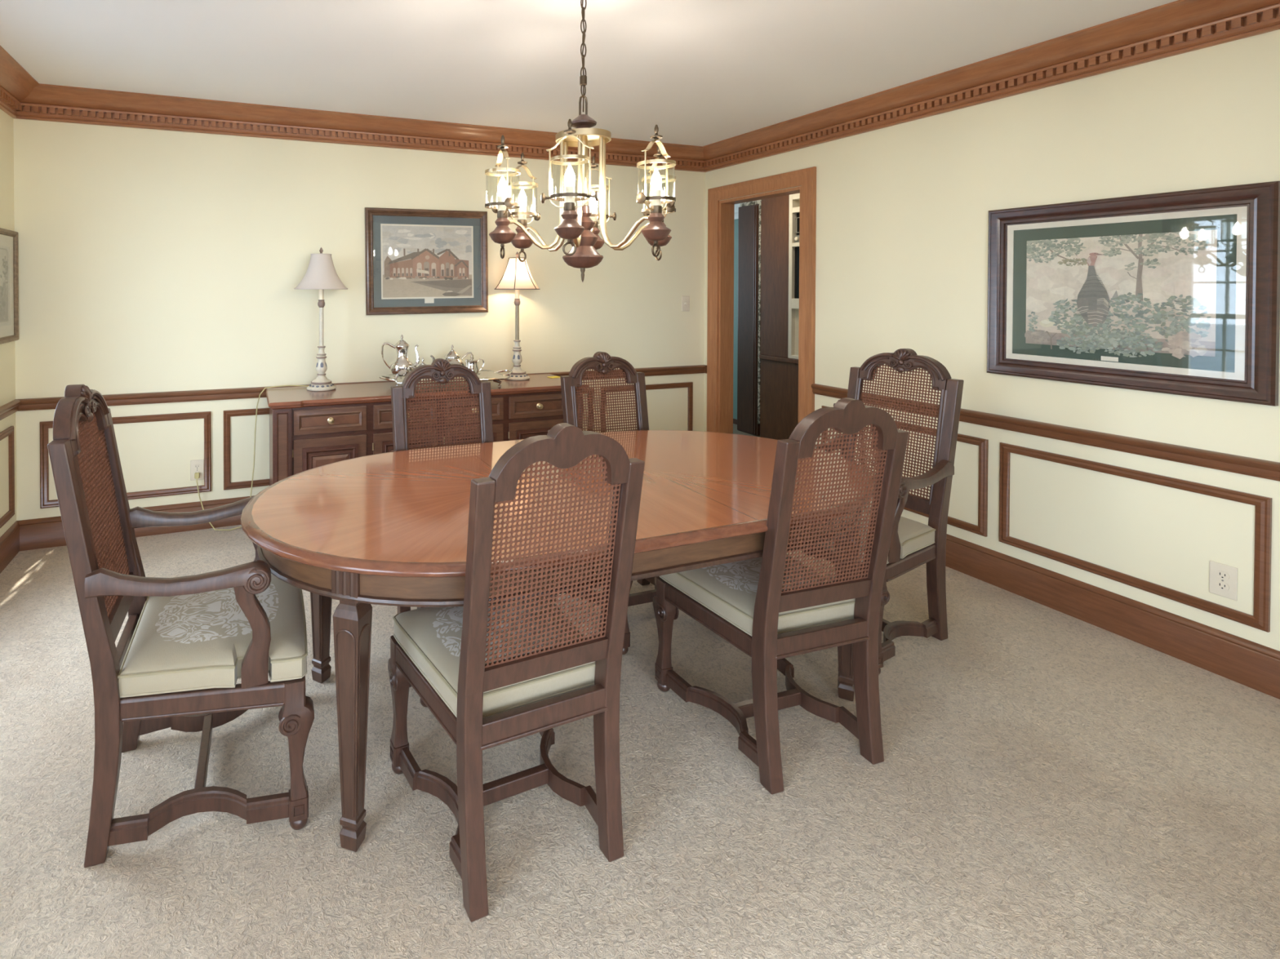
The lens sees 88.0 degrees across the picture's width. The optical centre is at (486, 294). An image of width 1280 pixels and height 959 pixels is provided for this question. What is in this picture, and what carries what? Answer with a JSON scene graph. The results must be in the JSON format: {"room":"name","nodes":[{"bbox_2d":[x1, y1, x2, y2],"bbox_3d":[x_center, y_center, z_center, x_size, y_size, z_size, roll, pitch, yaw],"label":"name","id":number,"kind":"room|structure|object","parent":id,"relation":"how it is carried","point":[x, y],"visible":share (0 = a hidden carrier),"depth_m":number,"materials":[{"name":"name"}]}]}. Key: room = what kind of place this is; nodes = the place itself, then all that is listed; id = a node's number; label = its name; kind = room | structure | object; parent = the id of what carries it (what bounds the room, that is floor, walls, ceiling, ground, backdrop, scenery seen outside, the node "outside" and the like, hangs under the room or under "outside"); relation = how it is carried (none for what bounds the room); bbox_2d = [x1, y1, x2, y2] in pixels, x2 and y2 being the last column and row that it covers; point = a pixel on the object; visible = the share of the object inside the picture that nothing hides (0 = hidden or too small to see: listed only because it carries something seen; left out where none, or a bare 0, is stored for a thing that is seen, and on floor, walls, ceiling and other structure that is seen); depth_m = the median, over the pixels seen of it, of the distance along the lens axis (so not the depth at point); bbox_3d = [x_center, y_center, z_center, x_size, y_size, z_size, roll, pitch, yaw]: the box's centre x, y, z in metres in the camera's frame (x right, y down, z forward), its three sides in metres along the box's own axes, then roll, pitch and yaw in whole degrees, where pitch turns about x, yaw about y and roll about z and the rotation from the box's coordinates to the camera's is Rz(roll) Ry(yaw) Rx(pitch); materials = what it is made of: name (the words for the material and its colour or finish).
{"room":"dining room","nodes":[
{"label":"dining room","id":0,"kind":"room"},
{"bbox_2d":[0,108,16,537],"bbox_3d":[-1.726,0.164,1.150,0.145,2.440,4.750,0,1,-20],"label":"wall","id":1,"kind":"structure","parent":0,"point":[7,350],"depth_m":3.28,"materials":[{"name":"beige paint"}]},
{"bbox_2d":[0,426,14,528],"bbox_3d":[-2.346,0.915,3.049,0.018,0.464,0.625,0,1,-20],"label":"trim","id":2,"kind":"structure","parent":1,"relation":"attached to","point":[9,432],"depth_m":3.31,"materials":[{"name":"brown wood"}]},
{"bbox_2d":[0,227,18,344],"bbox_3d":[-2.366,-0.044,3.104,0.022,0.570,0.604,0,1,-20],"label":"engraving","id":3,"kind":"object","parent":1,"relation":"attached to","point":[9,253],"visible":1,"depth_m":3.29,"materials":[{"name":"paper"}]},
{"bbox_2d":[0,245,9,326],"bbox_3d":[-2.372,-0.044,3.102,0.001,0.410,0.444,0,1,-20],"label":"print","id":4,"kind":"object","parent":3,"relation":"attached to","point":[4,250],"depth_m":3.24,"materials":[{"name":"paper"}]},
{"bbox_2d":[0,520,19,573],"bbox_3d":[-1.651,1.304,1.192,0.018,0.158,4.750,0,1,-20],"label":"baseboard","id":5,"kind":"structure","parent":1,"relation":"attached to","point":[10,540],"depth_m":3.26,"materials":[{"name":"brown wood"}]},
{"bbox_2d":[0,399,20,420],"bbox_3d":[-2.345,0.587,3.062,0.031,0.062,0.745,0,1,-20],"label":"trim","id":6,"kind":"structure","parent":1,"relation":"attached to","point":[8,409],"depth_m":3.26,"materials":[{"name":"brown wood"}]},
{"bbox_2d":[0,45,39,118],"bbox_3d":[-1.584,-0.979,1.188,0.155,0.155,4.750,0,1,-20],"label":"trim","id":7,"kind":"structure","parent":1,"relation":"attached to","point":[16,83],"depth_m":3.15,"materials":[{"name":"brown wood"}]},
{"bbox_2d":[13,118,705,520],"bbox_3d":[-0.428,0.128,4.247,4.744,2.440,0.145,0,1,-20],"label":"wall","id":8,"kind":"structure","parent":0,"point":[151,260],"depth_m":3.81,"materials":[{"name":"beige paint"}]},
{"bbox_2d":[40,411,211,508],"bbox_3d":[-1.989,0.909,3.587,0.841,0.464,0.018,0,1,-20],"label":"trim","id":9,"kind":"structure","parent":8,"relation":"attached to","point":[45,503],"depth_m":3.62,"materials":[{"name":"brown wood"}]},
{"bbox_2d":[17,495,254,551],"bbox_3d":[-0.401,1.270,4.184,4.454,0.158,0.018,0,1,-20],"label":"baseboard","id":10,"kind":"structure","parent":8,"relation":"attached to","point":[45,532],"depth_m":3.60,"materials":[{"name":"brown wood"}]},
{"bbox_2d":[190,459,204,480],"bbox_3d":[-1.667,1.010,3.713,0.072,0.118,0.009,0,1,-20],"label":"wall outlet","id":11,"kind":"object","parent":8,"relation":"attached to","point":[197,465],"visible":1,"depth_m":3.71,"materials":[{"name":"beige plastic"}]},
{"bbox_2d":[194,464,200,469],"bbox_3d":[-1.666,0.991,3.711,0.034,0.027,0.004,0,1,-20],"label":"socket","id":12,"kind":"object","parent":11,"relation":"attached to","point":[196,466],"depth_m":3.71,"materials":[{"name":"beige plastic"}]},
{"bbox_2d":[223,408,269,489],"bbox_3d":[-0.977,0.906,3.964,1.186,0.464,0.018,0,1,-20],"label":"trim","id":13,"kind":"structure","parent":8,"relation":"attached to","point":[228,485],"depth_m":3.77,"materials":[{"name":"brown wood"}]},
{"bbox_2d":[15,83,705,172],"bbox_3d":[-0.374,-1.012,4.093,4.454,0.155,0.155,0,1,-20],"label":"trim","id":14,"kind":"structure","parent":8,"relation":"attached to","point":[45,102],"depth_m":3.84,"materials":[{"name":"brown wood"}]},
{"bbox_2d":[17,364,704,411],"bbox_3d":[-0.398,0.576,4.170,4.454,0.062,0.031,0,1,-20],"label":"trim","id":15,"kind":"structure","parent":8,"relation":"attached to","point":[43,403],"depth_m":3.70,"materials":[{"name":"brown wood"}]},
{"bbox_2d":[364,207,488,315],"bbox_3d":[-0.372,-0.216,4.171,0.815,0.674,0.026,-1,1,-20],"label":"print","id":16,"kind":"object","parent":8,"relation":"attached to","point":[419,261],"visible":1,"depth_m":4.17,"materials":[{"name":"multicoloured paper"}]},
{"bbox_2d":[582,388,593,431],"bbox_3d":[0.201,0.902,4.404,1.210,0.464,0.018,0,1,-20],"label":"trim","id":17,"kind":"structure","parent":8,"relation":"attached to","point":[587,388],"depth_m":4.60,"materials":[{"name":"brown wood"}]},
{"bbox_2d":[600,382,693,431],"bbox_3d":[1.204,0.899,4.779,0.798,0.464,0.018,0,1,-20],"label":"trim","id":18,"kind":"structure","parent":8,"relation":"attached to","point":[690,384],"depth_m":4.87,"materials":[{"name":"brown wood"}]},
{"bbox_2d":[681,296,689,311],"bbox_3d":[1.519,0.066,4.884,0.072,0.116,0.021,0,1,-20],"label":"dimmer switch","id":19,"kind":"object","parent":8,"relation":"attached to","point":[685,300],"visible":1,"depth_m":4.89,"materials":[{"name":"beige plastic"}]},
{"bbox_2d":[0,0,1177,146],"bbox_3d":[0.430,-1.113,1.939,4.744,0.100,5.040,0,1,-20],"label":"ceiling","id":20,"kind":"structure","parent":0,"point":[703,72],"depth_m":2.84,"materials":[{"name":"white paint"}]},
{"bbox_2d":[484,0,675,282],"bbox_3d":[0.332,-0.554,2.203,0.684,1.024,0.643,0,1,-20],"label":"chandelier","id":21,"kind":"object","parent":20,"relation":"hanging from","point":[579,224],"visible":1,"depth_m":2.14,"materials":[{"name":"brown metal"}]},
{"bbox_2d":[0,423,1279,958],"bbox_3d":[1.323,1.385,3.934,7.800,0.060,8.095,0,1,-20],"label":"floor","id":22,"kind":"structure","parent":0,"point":[1049,784],"depth_m":1.70,"materials":[{"name":"beige carpet"}]},
{"bbox_2d":[47,384,314,867],"bbox_3d":[-0.827,0.808,1.826,0.618,1.137,0.601,0,1,-19],"label":"armchair","id":23,"kind":"object","parent":22,"relation":"on","point":[184,645],"visible":0.98,"depth_m":1.64,"materials":[{"name":"brown wood"}]},
{"bbox_2d":[118,573,306,695],"bbox_3d":[-0.758,0.940,1.851,0.446,0.092,0.554,0,1,-19],"label":"seat cushion","id":24,"kind":"object","parent":23,"relation":"on","point":[197,644],"depth_m":1.67,"materials":[{"name":"beige fabric"}]},
{"bbox_2d":[265,373,588,485],"bbox_3d":[-0.337,0.953,3.894,1.874,0.800,0.526,0,1,-20],"label":"sideboard","id":25,"kind":"object","parent":22,"relation":"on","point":[308,429],"visible":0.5,"depth_m":3.55,"materials":[{"name":"brown wood"}]},
{"bbox_2d":[194,385,307,530],"bbox_3d":[-1.345,0.944,3.758,0.667,0.812,0.081,0,1,-16],"label":"lamp cord","id":26,"kind":"object","parent":25,"relation":"hanging from","point":[197,475],"visible":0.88,"depth_m":3.77,"materials":[{"name":"white plastic"}]},
{"bbox_2d":[293,247,347,391],"bbox_3d":[-0.965,0.136,3.771,0.306,0.834,0.306,0,1,-20],"label":"lamp","id":27,"kind":"object","parent":25,"relation":"on","point":[321,274],"visible":1,"depth_m":3.72,"materials":[{"name":"fabric"}]},
{"bbox_2d":[378,369,512,386],"bbox_3d":[-0.235,0.513,3.942,0.846,0.077,0.439,0,1,-20],"label":"serving tray","id":28,"kind":"object","parent":25,"relation":"on","point":[483,375],"visible":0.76,"depth_m":3.95,"materials":[{"name":"silver metal"}]},
{"bbox_2d":[381,334,419,380],"bbox_3d":[-0.508,0.372,3.842,0.202,0.271,0.140,0,1,16],"label":"coffee pot","id":29,"kind":"object","parent":28,"relation":"on","point":[398,366],"visible":0.91,"depth_m":3.81,"materials":[{"name":"silver metal"}]},
{"bbox_2d":[407,357,428,380],"bbox_3d":[-0.372,0.437,3.793,0.153,0.141,0.110,0,1,14],"label":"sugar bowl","id":30,"kind":"object","parent":28,"relation":"on","point":[422,359],"visible":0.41,"depth_m":3.78,"materials":[{"name":"silver metal"}]},
{"bbox_2d":[430,344,474,366],"bbox_3d":[-0.210,0.407,3.998,0.232,0.197,0.177,0,1,16],"label":"teapot","id":31,"kind":"object","parent":28,"relation":"on","point":[452,357],"visible":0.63,"depth_m":3.96,"materials":[{"name":"silver metal"}]},
{"bbox_2d":[465,354,484,375],"bbox_3d":[-0.075,0.432,3.886,0.119,0.150,0.092,0,1,11],"label":"jug","id":32,"kind":"object","parent":28,"relation":"on","point":[471,363],"visible":0.61,"depth_m":3.86,"materials":[{"name":"silver metal"}]},
{"bbox_2d":[493,251,540,380],"bbox_3d":[0.203,0.133,4.207,0.310,0.834,0.296,0,1,-20],"label":"lamp","id":33,"kind":"object","parent":25,"relation":"on","point":[517,276],"visible":0.89,"depth_m":4.15,"materials":[{"name":"fabric"}]},
{"bbox_2d":[391,358,555,707],"bbox_3d":[-0.089,0.823,2.478,0.501,1.095,0.611,0,1,-21],"label":"dining chair","id":34,"kind":"object","parent":22,"relation":"on","point":[441,371],"visible":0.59,"depth_m":2.70,"materials":[{"name":"wood"}]},
{"bbox_2d":[387,422,644,922],"bbox_3d":[0.061,0.832,1.701,0.501,1.095,0.611,0,1,-24],"label":"dining chair","id":35,"kind":"object","parent":22,"relation":"on","point":[491,675],"visible":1,"depth_m":1.51,"materials":[{"name":"brown wood"}]},
{"bbox_2d":[394,596,595,715],"bbox_3d":[0.033,0.942,1.766,0.470,0.092,0.446,0,1,-24],"label":"seat cushion","id":36,"kind":"object","parent":35,"relation":"on","point":[428,640],"depth_m":1.65,"materials":[{"name":"beige fabric"}]},
{"bbox_2d":[240,430,875,852],"bbox_3d":[0.329,0.999,2.226,2.200,0.750,1.154,0,1,-20],"label":"dining table","id":37,"kind":"object","parent":22,"relation":"on","point":[387,528],"visible":0.77,"depth_m":1.80,"materials":[{"name":"brown wood"}]},
{"bbox_2d":[560,351,715,654],"bbox_3d":[0.641,0.820,2.783,0.501,1.095,0.611,0,1,-19],"label":"dining chair","id":38,"kind":"object","parent":22,"relation":"on","point":[602,362],"visible":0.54,"depth_m":3.01,"materials":[{"name":"wood"}]},
{"bbox_2d":[759,195,798,439],"bbox_3d":[2.845,0.122,5.535,0.202,2.430,1.109,0,1,-20],"label":"tall cabinet","id":39,"kind":"object","parent":22,"relation":"on","point":[779,375],"visible":0.38,"depth_m":5.85,"materials":[{"name":"brown wood"}]},
{"bbox_2d":[787,193,799,359],"bbox_3d":[2.865,-0.266,5.479,0.180,1.660,0.560,0,1,-20],"label":"shelf","id":40,"kind":"object","parent":39,"relation":"in","point":[794,199],"visible":0.27,"depth_m":5.68,"materials":[{"name":"white wood"}]},
{"bbox_2d":[653,397,908,795],"bbox_3d":[0.912,0.829,2.047,0.501,1.095,0.611,0,1,-18],"label":"dining chair","id":41,"kind":"object","parent":22,"relation":"on","point":[772,607],"visible":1,"depth_m":1.85,"materials":[{"name":"wood"}]},
{"bbox_2d":[660,554,855,634],"bbox_3d":[0.890,0.939,2.115,0.470,0.092,0.446,0,1,-18],"label":"seat cushion","id":42,"kind":"object","parent":41,"relation":"on","point":[726,593],"depth_m":1.98,"materials":[{"name":"beige fabric"}]},
{"bbox_2d":[801,348,964,675],"bbox_3d":[1.548,0.801,2.676,0.618,1.137,0.601,0,1,-23],"label":"armchair","id":43,"kind":"object","parent":22,"relation":"on","point":[913,544],"visible":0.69,"depth_m":2.56,"materials":[{"name":"brown wood"}]},
{"bbox_2d":[822,505,934,562],"bbox_3d":[1.482,0.933,2.648,0.446,0.092,0.554,0,1,-23],"label":"seat cushion","id":44,"kind":"object","parent":43,"relation":"on","point":[913,540],"depth_m":2.47,"materials":[{"name":"beige fabric"}]},
{"bbox_2d":[733,218,738,419],"bbox_3d":[3.008,0.117,5.559,0.100,2.440,6.200,0,1,-20],"label":"wall","id":45,"kind":"structure","parent":0,"point":[735,221],"depth_m":6.61,"materials":[{"name":"teal paint"}]},
{"bbox_2d":[733,418,737,424],"bbox_3d":[2.256,1.289,7.417,0.015,0.050,2.220,0,1,-20],"label":"baseboard","id":46,"kind":"structure","parent":45,"relation":"attached to","point":[735,420],"depth_m":6.60,"materials":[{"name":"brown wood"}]},
{"bbox_2d":[733,203,740,219],"bbox_3d":[2.255,-0.955,7.346,0.055,0.340,2.300,0,1,-20],"label":"trim","id":47,"kind":"structure","parent":45,"relation":"attached to","point":[737,206],"depth_m":6.55,"materials":[{"name":"white paint"}]},
{"bbox_2d":[737,204,759,435],"bbox_3d":[2.526,0.234,6.179,0.048,2.180,0.273,0,1,-20],"label":"door","id":48,"kind":"structure","parent":45,"relation":"in","point":[748,215],"depth_m":6.17,"materials":[{"name":"brown wood"}]},
{"bbox_2d":[740,200,760,423],"bbox_3d":[2.608,0.049,6.197,0.202,2.320,0.293,0,1,-20],"label":"trim","id":49,"kind":"structure","parent":45,"relation":"attached to","point":[757,202],"depth_m":6.04,"materials":[{"name":"wood"}]},
{"bbox_2d":[703,29,1279,651],"bbox_3d":[2.569,0.150,2.753,0.115,2.440,4.750,0,1,-20],"label":"wall","id":50,"kind":"structure","parent":0,"point":[902,209],"depth_m":2.79,"materials":[{"name":"beige paint"}]},
{"bbox_2d":[703,364,706,373],"bbox_3d":[1.676,0.570,4.940,0.031,0.062,0.037,0,1,-20],"label":"trim","id":51,"kind":"structure","parent":50,"relation":"attached to","point":[704,366],"depth_m":4.92,"materials":[{"name":"brown wood"}]},
{"bbox_2d":[706,166,816,433],"bbox_3d":[1.928,0.275,4.471,0.163,2.148,0.971,0,1,-20],"label":"door frame","id":52,"kind":"structure","parent":50,"relation":"in","point":[720,307],"depth_m":4.79,"materials":[{"name":"brown wood"}]},
{"bbox_2d":[821,405,988,537],"bbox_3d":[2.220,0.916,3.504,0.018,0.464,0.937,0,1,-20],"label":"trim","id":53,"kind":"structure","parent":50,"relation":"attached to","point":[981,529],"depth_m":3.09,"materials":[{"name":"brown wood"}]},
{"bbox_2d":[702,0,1279,172],"bbox_3d":[2.444,-0.992,2.692,0.155,0.155,4.750,0,1,-20],"label":"trim","id":54,"kind":"structure","parent":50,"relation":"attached to","point":[1178,27],"depth_m":2.84,"materials":[{"name":"brown wood"}]},
{"bbox_2d":[811,383,1279,481],"bbox_3d":[2.679,0.604,2.251,0.031,0.062,3.722,0,1,-20],"label":"trim","id":55,"kind":"structure","parent":50,"relation":"attached to","point":[1258,468],"depth_m":2.60,"materials":[{"name":"brown wood"}]},
{"bbox_2d":[945,533,1279,699],"bbox_3d":[2.505,1.292,2.744,0.018,0.158,4.750,0,1,-20],"label":"baseboard","id":56,"kind":"structure","parent":50,"relation":"attached to","point":[1251,664],"depth_m":2.57,"materials":[{"name":"brown wood"}]},
{"bbox_2d":[986,181,1279,405],"bbox_3d":[2.539,-0.009,2.621,0.031,0.767,0.913,0,1,-20],"label":"print","id":57,"kind":"object","parent":50,"relation":"attached to","point":[1177,292],"visible":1,"depth_m":2.52,"materials":[{"name":"multicoloured paper"}]},
{"bbox_2d":[998,442,1271,632],"bbox_3d":[2.552,0.927,2.615,0.018,0.464,0.848,0,1,-20],"label":"trim","id":58,"kind":"structure","parent":50,"relation":"attached to","point":[1260,619],"depth_m":2.45,"materials":[{"name":"brown wood"}]},
{"bbox_2d":[1208,560,1237,600],"bbox_3d":[2.664,1.033,2.327,0.009,0.118,0.072,0,1,-20],"label":"wall outlet","id":59,"kind":"object","parent":50,"relation":"attached to","point":[1223,579],"visible":1,"depth_m":2.32,"materials":[{"name":"beige plastic"}]},
{"bbox_2d":[1215,570,1229,580],"bbox_3d":[2.662,1.013,2.326,0.004,0.027,0.034,0,1,-20],"label":"socket","id":60,"kind":"object","parent":59,"relation":"attached to","point":[1220,575],"depth_m":2.33,"materials":[{"name":"beige plastic"}]},
{"bbox_2d":[1215,581,1229,591],"bbox_3d":[2.662,1.052,2.326,0.004,0.027,0.034,0,1,-20],"label":"socket","id":61,"kind":"object","parent":59,"relation":"attached to","point":[1220,585],"depth_m":2.33,"materials":[{"name":"beige plastic"}]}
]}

